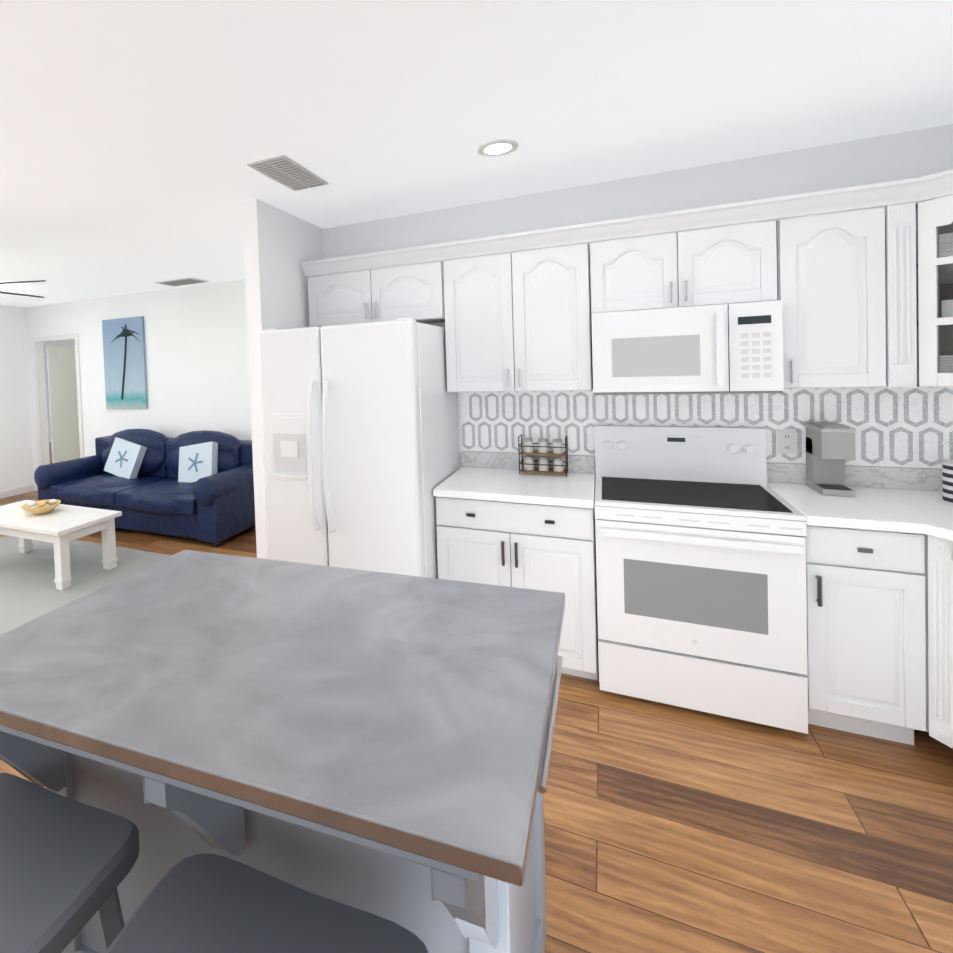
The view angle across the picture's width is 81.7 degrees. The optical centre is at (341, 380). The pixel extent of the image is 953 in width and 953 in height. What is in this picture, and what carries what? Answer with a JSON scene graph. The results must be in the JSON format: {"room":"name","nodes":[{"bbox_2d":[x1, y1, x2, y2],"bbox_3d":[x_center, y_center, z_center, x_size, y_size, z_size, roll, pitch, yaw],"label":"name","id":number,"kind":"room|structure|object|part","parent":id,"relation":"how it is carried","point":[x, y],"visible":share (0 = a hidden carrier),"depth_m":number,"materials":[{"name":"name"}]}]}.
{"room":"kitchen and living room","nodes":[
{"label":"kitchen and living room","id":0,"kind":"room"},
{"bbox_2d":[0,305,33,491],"bbox_3d":[-6.086,0.421,3.922,0.100,2.550,7.960,-1,2,26],"label":"wall","id":1,"kind":"structure","parent":0,"point":[16,464],"depth_m":7.19,"materials":[{"name":"paint"}]},
{"bbox_2d":[0,484,34,498],"bbox_3d":[-4.476,1.508,7.019,0.011,0.090,0.874,-1,2,26],"label":"baseboard","id":2,"kind":"structure","parent":1,"relation":"attached to","point":[16,491],"depth_m":7.18,"materials":[{"name":"white wood"}]},
{"bbox_2d":[25,279,251,490],"bbox_3d":[-1.980,0.205,6.279,5.400,2.550,0.100,-1,2,26],"label":"wall","id":3,"kind":"structure","parent":0,"point":[196,351],"depth_m":6.23,"materials":[{"name":"paint"}]},
{"bbox_2d":[33,334,83,465],"bbox_3d":[-3.783,0.461,7.110,0.910,2.125,0.014,-1,2,26],"label":"door frame","id":4,"kind":"structure","parent":3,"relation":"attached to","point":[75,337],"depth_m":7.05,"materials":[{"name":"white wood"}]},
{"bbox_2d":[46,345,79,462],"bbox_3d":[-3.878,0.491,7.708,0.040,2.000,0.730,-1,2,26],"label":"door leaf","id":5,"kind":"structure","parent":3,"relation":"in","point":[63,400],"depth_m":7.53,"materials":[{"name":"white wood"}]},
{"bbox_2d":[102,316,147,408],"bbox_3d":[-2.666,-0.206,6.512,0.680,1.110,0.049,-1,2,26],"label":"framed picture","id":6,"kind":"object","parent":3,"relation":"attached to","point":[124,353],"visible":1,"depth_m":6.49,"materials":[{"name":"fabric"}]},
{"bbox_2d":[242,199,323,558],"bbox_3d":[-0.009,0.194,4.053,0.100,2.550,2.160,-1,2,26],"label":"wall","id":7,"kind":"structure","parent":0,"point":[280,246],"depth_m":3.12,"materials":[{"name":"paint"}]},
{"bbox_2d":[0,442,952,952],"bbox_3d":[-3.779,1.618,4.818,17.000,0.060,11.500,-1,2,26],"label":"floor","id":8,"kind":"structure","parent":0,"point":[668,828],"depth_m":1.75,"materials":[{"name":"brown wood"}]},
{"bbox_2d":[0,772,139,952],"bbox_3d":[-0.664,1.246,1.061,0.500,0.664,0.342,-1,2,23],"label":"stool","id":9,"kind":"object","parent":8,"relation":"on","point":[66,865],"visible":1,"depth_m":1.03,"materials":[{"name":"grey"}]},
{"bbox_2d":[0,536,171,634],"bbox_3d":[-2.563,1.552,4.291,2.250,0.009,1.470,-1,2,26],"label":"rug","id":10,"kind":"object","parent":8,"relation":"on","point":[29,591],"visible":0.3,"depth_m":4.22,"materials":[{"name":"grey fabric"}]},
{"bbox_2d":[0,500,121,589],"bbox_3d":[-2.465,1.316,4.366,1.230,0.450,0.570,-1,2,26],"label":"coffee table","id":11,"kind":"object","parent":10,"relation":"on","point":[60,526],"visible":0.96,"depth_m":4.16,"materials":[{"name":"white wood"}]},
{"bbox_2d":[21,499,60,514],"bbox_3d":[-2.478,1.038,4.387,0.290,0.104,0.290,-1,2,26],"label":"bowl","id":12,"kind":"object","parent":11,"relation":"on","point":[40,507],"visible":1,"depth_m":4.34,"materials":[{"name":"brown"}]},
{"bbox_2d":[34,429,254,547],"bbox_3d":[-2.009,1.026,5.613,2.463,0.950,1.008,-1,2,26],"label":"sofa","id":13,"kind":"object","parent":8,"relation":"on","point":[199,485],"visible":0.9,"depth_m":5.33,"materials":[{"name":"fabric"}]},
{"bbox_2d":[105,854,427,952],"bbox_3d":[-0.115,1.232,0.830,0.500,0.664,0.342,-1,2,23],"label":"stool","id":14,"kind":"object","parent":8,"relation":"on","point":[205,903],"visible":1,"depth_m":0.91,"materials":[{"name":"grey"}]},
{"bbox_2d":[0,606,564,952],"bbox_3d":[-0.128,1.101,1.313,1.215,0.896,0.867,-1,2,26],"label":"kitchen island","id":15,"kind":"object","parent":8,"relation":"on","point":[163,844],"depth_m":1.30,"materials":[{"name":"wood"}]},
{"bbox_2d":[0,550,564,952],"bbox_3d":[-0.171,0.637,1.317,1.284,0.033,0.980,-1,2,26],"label":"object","id":16,"kind":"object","parent":15,"relation":"on","point":[372,739],"depth_m":1.07,"materials":[{"name":"grey stone"}]},
{"bbox_3d":[0.446,0.736,1.191,0.064,0.015,0.471,-1,2,26],"label":"handle","id":17,"kind":"part","parent":15,"relation":"part of","materials":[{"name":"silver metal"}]},
{"bbox_2d":[258,318,458,578],"bbox_3d":[0.132,0.586,3.148,0.914,1.807,0.910,-1,2,26],"label":"fridge","id":18,"kind":"object","parent":8,"relation":"on","point":[360,441],"visible":0.83,"depth_m":2.78,"materials":[{"name":"white metal"}]},
{"bbox_3d":[-0.288,0.366,2.911,0.250,0.370,0.022,-1,2,26],"label":"panel","id":19,"kind":"part","parent":18,"relation":"part of","materials":[{"name":"white plastic"}]},
{"bbox_3d":[-0.116,0.398,2.797,0.116,0.806,0.077,-1,2,26],"label":"handle","id":20,"kind":"part","parent":18,"relation":"part of","materials":[{"name":"white plastic"}]},
{"bbox_2d":[436,497,597,679],"bbox_3d":[0.978,1.026,2.926,0.761,0.876,0.652,-1,2,26],"label":"base cabinet","id":21,"kind":"object","parent":8,"relation":"on","point":[551,548],"visible":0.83,"depth_m":2.62,"materials":[{"name":"white wood"}]},
{"bbox_3d":[0.834,0.799,2.643,0.422,0.244,0.034,-1,2,26],"label":"handle","id":22,"kind":"part","parent":21,"relation":"part of","materials":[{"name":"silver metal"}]},
{"bbox_2d":[433,451,594,508],"bbox_3d":[0.962,0.519,2.915,0.765,0.138,0.644,-1,2,26],"label":"countertop","id":23,"kind":"structure","parent":21,"relation":"on","point":[490,476],"depth_m":2.88,"materials":[{"name":"white stone"}]},
{"bbox_2d":[518,434,567,476],"bbox_3d":[1.163,0.428,3.070,0.255,0.218,0.126,-1,2,26],"label":"spice rack","id":24,"kind":"object","parent":23,"relation":"on","point":[528,451],"visible":1,"depth_m":3.05,"materials":[{"name":"grey metal"}]},
{"bbox_2d":[594,425,807,733],"bbox_3d":[1.645,0.853,2.552,0.760,1.195,0.670,-1,2,26],"label":"stove","id":25,"kind":"object","parent":8,"relation":"on","point":[700,533],"visible":1,"depth_m":2.32,"materials":[{"name":"white metal"}]},
{"bbox_2d":[804,525,925,744],"bbox_3d":[2.171,0.999,2.340,0.354,0.876,0.652,-1,2,26],"label":"base cabinet","id":26,"kind":"object","parent":8,"relation":"on","point":[866,646],"visible":0.81,"depth_m":2.08,"materials":[{"name":"white wood"}]},
{"bbox_3d":[1.970,0.772,2.084,0.170,0.244,0.034,-1,2,26],"label":"handle","id":27,"kind":"part","parent":26,"relation":"part of","materials":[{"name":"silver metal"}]},
{"bbox_2d":[923,534,928,731],"bbox_3d":[1.900,1.056,0.617,0.668,0.876,3.986,-1,2,26],"label":"base cabinet","id":28,"kind":"object","parent":8,"relation":"on","point":[926,628],"visible":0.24,"depth_m":2.02,"materials":[{"name":"white wood"}]},
{"bbox_2d":[766,462,948,539],"bbox_3d":[2.151,0.493,2.288,0.389,0.138,0.721,-1,2,26],"label":"countertop","id":29,"kind":"structure","parent":28,"relation":"on","point":[901,499],"depth_m":2.28,"materials":[{"name":"white stone"}]},
{"bbox_2d":[805,422,855,496],"bbox_3d":[2.265,0.357,2.471,0.119,0.312,0.214,-1,2,26],"label":"coffee maker","id":30,"kind":"object","parent":29,"relation":"on","point":[830,448],"visible":1,"depth_m":2.44,"materials":[{"name":"grey plastic"}]},
{"bbox_2d":[889,467,952,540],"bbox_3d":[1.892,0.549,0.592,0.642,0.138,3.996,-1,2,26],"label":"countertop","id":31,"kind":"structure","parent":28,"relation":"on","point":[933,477],"depth_m":2.41,"materials":[{"name":"white stone"}]},
{"bbox_2d":[941,459,952,502],"bbox_3d":[2.618,0.411,2.222,0.152,0.191,0.152,-1,2,26],"label":"striped canister","id":32,"kind":"object","parent":31,"relation":"on","point":[947,476],"visible":1,"depth_m":2.24,"materials":[{"name":"grey"}]},
{"bbox_2d":[928,535,952,748],"bbox_3d":[2.210,0.956,1.959,0.033,0.770,0.078,-2,2,-7],"label":"pilaster","id":33,"kind":"object","parent":28,"relation":"attached to","point":[940,604],"visible":1,"depth_m":1.96,"materials":[{"name":"white wood"}]},
{"bbox_2d":[0,0,952,306],"bbox_3d":[-3.875,-0.999,4.746,17.000,0.080,11.500,-1,2,26],"label":"ceiling","id":34,"kind":"structure","parent":0,"point":[136,136],"depth_m":2.00,"materials":[{"name":"paint"}]},
{"bbox_2d":[0,280,45,297],"bbox_3d":[-2.612,-0.730,3.576,1.302,0.484,1.252,-1,2,26],"label":"ceiling fan","id":35,"kind":"object","parent":34,"relation":"hanging from","point":[22,294],"visible":1,"depth_m":3.81,"materials":[{"name":"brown metal"}]},
{"bbox_2d":[154,278,208,285],"bbox_3d":[-1.723,-1.059,5.728,0.500,0.010,0.300,-1,2,26],"label":"ceiling vent","id":36,"kind":"object","parent":34,"relation":"in","point":[183,281],"visible":1,"depth_m":5.69,"materials":[{"name":"white metal"}]},
{"bbox_2d":[246,155,328,190],"bbox_3d":[-0.260,-1.028,2.659,0.210,0.012,0.440,-1,2,26],"label":"ceiling vent","id":37,"kind":"object","parent":34,"relation":"in","point":[288,172],"visible":0.98,"depth_m":2.62,"materials":[{"name":"white metal"}]},
{"bbox_2d":[477,139,518,156],"bbox_3d":[0.712,-1.060,2.427,0.184,0.007,0.184,-1,2,26],"label":"recessed light","id":38,"kind":"object","parent":34,"relation":"in","point":[497,148],"visible":1,"depth_m":2.42,"materials":[{"name":"white"}]},
{"bbox_2d":[323,124,952,482],"bbox_3d":[1.505,0.166,3.052,3.700,2.550,0.100,-1,2,26],"label":"wall","id":39,"kind":"structure","parent":0,"point":[901,156],"depth_m":2.83,"materials":[{"name":"paint"}]},
{"bbox_2d":[308,261,444,326],"bbox_3d":[0.243,-0.523,3.385,0.891,0.330,0.350,-1,2,26],"label":"upper cabinet","id":40,"kind":"object","parent":39,"relation":"attached to","point":[416,291],"visible":0.88,"depth_m":3.24,"materials":[{"name":"white wood"}]},
{"bbox_3d":[0.176,-0.426,3.244,0.071,0.100,0.032,-1,2,26],"label":"handle","id":41,"kind":"part","parent":40,"relation":"part of","materials":[{"name":"silver metal"}]},
{"bbox_2d":[443,243,592,391],"bbox_3d":[0.995,-0.325,3.025,0.761,0.760,0.350,-1,2,26],"label":"upper cabinet","id":42,"kind":"object","parent":39,"relation":"attached to","point":[518,321],"visible":1,"depth_m":2.88,"materials":[{"name":"white wood"}]},
{"bbox_3d":[0.936,-0.014,2.890,0.071,0.100,0.032,-1,2,26],"label":"handle","id":43,"kind":"part","parent":42,"relation":"part of","materials":[{"name":"silver metal"}]},
{"bbox_2d":[589,220,776,315],"bbox_3d":[1.676,-0.538,2.681,0.764,0.365,0.350,-1,2,26],"label":"upper cabinet","id":44,"kind":"object","parent":39,"relation":"attached to","point":[731,264],"visible":1,"depth_m":2.54,"materials":[{"name":"white wood"}]},
{"bbox_3d":[1.610,-0.425,2.541,0.071,0.100,0.032,-1,2,26],"label":"handle","id":45,"kind":"part","parent":44,"relation":"part of","materials":[{"name":"silver metal"}]},
{"bbox_2d":[591,300,783,394],"bbox_3d":[1.671,-0.147,2.653,0.756,0.409,0.436,-1,2,26],"label":"microwave","id":46,"kind":"object","parent":44,"relation":"attached to","point":[735,348],"visible":1,"depth_m":2.48,"materials":[{"name":"white"}]},
{"bbox_2d":[459,384,952,476],"bbox_3d":[1.902,0.273,2.804,2.564,0.530,0.004,-1,2,26],"label":"backsplash","id":47,"kind":"structure","parent":39,"relation":"attached to","point":[912,427],"depth_m":2.71,"materials":[{"name":"tile"}]},
{"bbox_2d":[778,429,796,453],"bbox_3d":[2.215,0.303,2.645,0.072,0.123,0.008,-1,2,26],"label":"electrical outlet","id":48,"kind":"object","parent":39,"relation":"attached to","point":[786,441],"visible":1,"depth_m":2.64,"materials":[{"name":"white plastic"}]},
{"bbox_2d":[776,207,885,387],"bbox_3d":[2.190,-0.353,2.438,0.357,0.760,0.350,-1,2,26],"label":"upper cabinet","id":49,"kind":"object","parent":39,"relation":"attached to","point":[831,293],"visible":0.94,"depth_m":2.31,"materials":[{"name":"white wood"}]},
{"bbox_3d":[2.001,-0.039,2.367,0.011,0.100,0.032,-1,2,26],"label":"handle","id":50,"kind":"part","parent":49,"relation":"part of","materials":[{"name":"silver metal"}]},
{"bbox_2d":[885,202,916,387],"bbox_3d":[2.326,-0.352,2.209,0.086,0.760,0.033,-1,2,26],"label":"pilaster","id":51,"kind":"object","parent":49,"relation":"attached to","point":[901,318],"visible":1,"depth_m":2.20,"materials":[{"name":"white wood"}]},
{"bbox_2d":[885,195,952,386],"bbox_3d":[2.643,-0.360,2.086,0.576,0.760,0.583,-1,2,26],"label":"upper cabinet","id":52,"kind":"object","parent":39,"relation":"attached to","point":[934,267],"visible":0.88,"depth_m":2.16,"materials":[{"name":"white wood"}]},
{"bbox_2d":[301,169,952,276],"bbox_3d":[0.975,-0.726,2.311,3.164,0.082,0.977,-1,2,26],"label":"crown molding","id":53,"kind":"structure","parent":52,"relation":"attached to","point":[932,186],"depth_m":2.53,"materials":[{"name":"white wood"}]},
{"bbox_3d":[2.441,-0.351,2.019,0.195,0.660,0.195,-1,2,26],"label":"glass","id":54,"kind":"part","parent":52,"relation":"part of","materials":[{"name":"clear glass"}]}
]}

